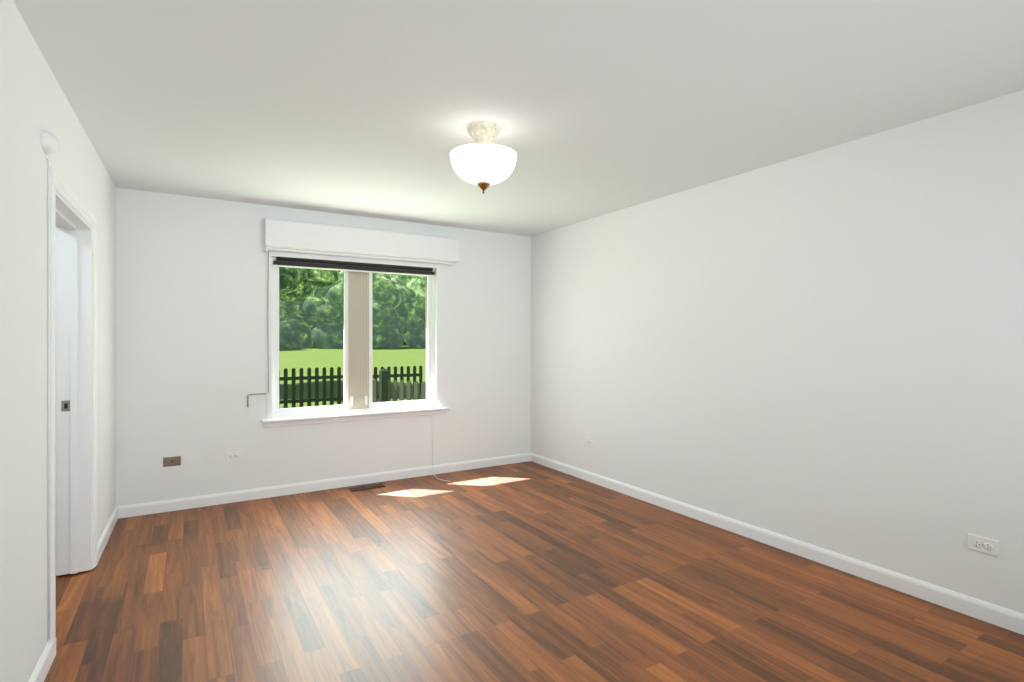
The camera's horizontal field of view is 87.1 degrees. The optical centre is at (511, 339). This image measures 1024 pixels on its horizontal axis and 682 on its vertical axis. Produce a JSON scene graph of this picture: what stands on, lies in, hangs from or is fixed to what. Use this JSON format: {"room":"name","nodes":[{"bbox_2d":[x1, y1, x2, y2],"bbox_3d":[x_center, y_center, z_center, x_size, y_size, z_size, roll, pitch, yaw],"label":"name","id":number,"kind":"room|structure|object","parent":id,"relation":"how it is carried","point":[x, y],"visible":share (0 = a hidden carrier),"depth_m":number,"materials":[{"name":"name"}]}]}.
{"room":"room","nodes":[
{"label":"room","id":0,"kind":"room"},
{"bbox_2d":[0,0,115,681],"bbox_3d":[-1.603,0.151,1.551,0.150,2.540,5.510,0,0,-30],"label":"wall","id":1,"kind":"structure","parent":0,"point":[32,100],"depth_m":1.94,"materials":[{"name":"paint"}]},
{"bbox_2d":[28,637,55,681],"bbox_3d":[-1.046,1.277,0.754,0.018,0.088,3.472,0,0,-30],"label":"baseboard","id":2,"kind":"structure","parent":1,"relation":"attached to","point":[40,672],"depth_m":2.10,"materials":[{"name":"white wood"}]},
{"bbox_2d":[41,130,59,639],"bbox_3d":[-1.839,0.196,2.154,0.047,2.050,0.114,0,0,-30],"label":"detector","id":3,"kind":"object","parent":1,"relation":"attached to","point":[50,144],"visible":1,"depth_m":2.19,"materials":[{"name":"white plastic"}]},
{"bbox_2d":[48,167,96,641],"bbox_3d":[-2.225,0.303,2.624,0.184,2.012,1.078,0,0,-30],"label":"door","id":4,"kind":"structure","parent":1,"relation":"in","point":[73,232],"depth_m":3.01,"materials":[{"name":"white wood"}]},
{"bbox_2d":[96,507,117,565],"bbox_3d":[-2.670,1.277,3.555,0.015,0.088,0.972,0,0,-30],"label":"baseboard","id":5,"kind":"structure","parent":1,"relation":"attached to","point":[104,538],"depth_m":3.51,"materials":[{"name":"white wood"}]},
{"bbox_2d":[116,188,530,507],"bbox_3d":[-1.443,0.251,5.042,4.275,2.740,0.300,0,0,-31],"label":"wall","id":6,"kind":"structure","parent":0,"point":[191,271],"depth_m":4.40,"materials":[{"name":"paint"}]},
{"bbox_2d":[163,456,180,466],"bbox_3d":[-2.619,0.941,4.150,0.116,0.072,0.007,0,0,-31],"label":"outlet","id":7,"kind":"object","parent":6,"relation":"attached to","point":[176,460],"visible":1,"depth_m":4.15,"materials":[{"name":"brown metal"}]},
{"bbox_2d":[226,451,241,460],"bbox_3d":[-2.255,0.947,4.369,0.116,0.072,0.009,0,0,-31],"label":"outlet","id":8,"kind":"object","parent":6,"relation":"attached to","point":[236,455],"visible":1,"depth_m":4.37,"materials":[{"name":"white plastic"}]},
{"bbox_2d":[118,453,530,518],"bbox_3d":[-1.353,1.277,4.913,3.627,0.088,0.014,0,0,-31],"label":"baseboard","id":9,"kind":"structure","parent":6,"relation":"attached to","point":[132,510],"depth_m":4.64,"materials":[{"name":"white wood"}]},
{"bbox_2d":[247,218,458,481],"bbox_3d":[-1.377,0.160,4.915,1.874,2.317,0.736,0,0,-31],"label":"window unit","id":10,"kind":"structure","parent":6,"relation":"in","point":[348,339],"depth_m":4.89,"materials":[{"name":"white plastic"}]},
{"bbox_2d":[13,0,1023,235],"bbox_3d":[-0.003,-1.179,2.664,4.275,0.120,5.860,0,0,-31],"label":"ceiling","id":11,"kind":"structure","parent":0,"point":[347,107],"depth_m":2.37,"materials":[{"name":"paint"}]},
{"bbox_2d":[450,121,516,193],"bbox_3d":[-0.150,-0.943,2.840,0.354,0.353,0.354,0,0,-31],"label":"lamp","id":12,"kind":"object","parent":11,"relation":"attached to","point":[483,164],"visible":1,"depth_m":2.75,"materials":[{"name":"white glass"}]},
{"bbox_2d":[44,461,1023,681],"bbox_3d":[-0.848,1.371,2.245,5.555,0.100,5.820,0,0,-31],"label":"floor","id":13,"kind":"structure","parent":0,"point":[529,571],"depth_m":2.71,"materials":[{"name":"laminate"}]},
{"bbox_2d":[349,483,384,491],"bbox_3d":[-1.288,1.317,4.791,0.300,0.008,0.105,0,0,-31],"label":"floor vent","id":14,"kind":"object","parent":13,"relation":"in","point":[381,484],"visible":1,"depth_m":4.77,"materials":[{"name":"brown metal"}]},
{"bbox_2d":[531,90,1023,613],"bbox_3d":[1.775,0.251,3.565,0.300,2.740,5.560,0,0,-31],"label":"wall","id":15,"kind":"structure","parent":0,"point":[824,348],"depth_m":3.17,"materials":[{"name":"paint"}]},
{"bbox_2d":[586,437,593,446],"bbox_3d":[0.721,0.955,5.007,0.009,0.072,0.116,0,0,-31],"label":"outlet","id":16,"kind":"object","parent":15,"relation":"attached to","point":[590,442],"visible":1,"depth_m":5.00,"materials":[{"name":"white plastic"}]},
{"bbox_2d":[530,453,1023,634],"bbox_3d":[1.615,1.277,3.526,0.014,0.088,5.460,0,0,-31],"label":"baseboard","id":17,"kind":"structure","parent":15,"relation":"attached to","point":[1002,617],"depth_m":3.15,"materials":[{"name":"white wood"}]},
{"bbox_2d":[968,534,998,556],"bbox_3d":[2.217,0.969,2.537,0.009,0.072,0.116,0,0,-31],"label":"outlet","id":18,"kind":"object","parent":15,"relation":"attached to","point":[977,543],"visible":1,"depth_m":2.53,"materials":[{"name":"white plastic"}]}
]}

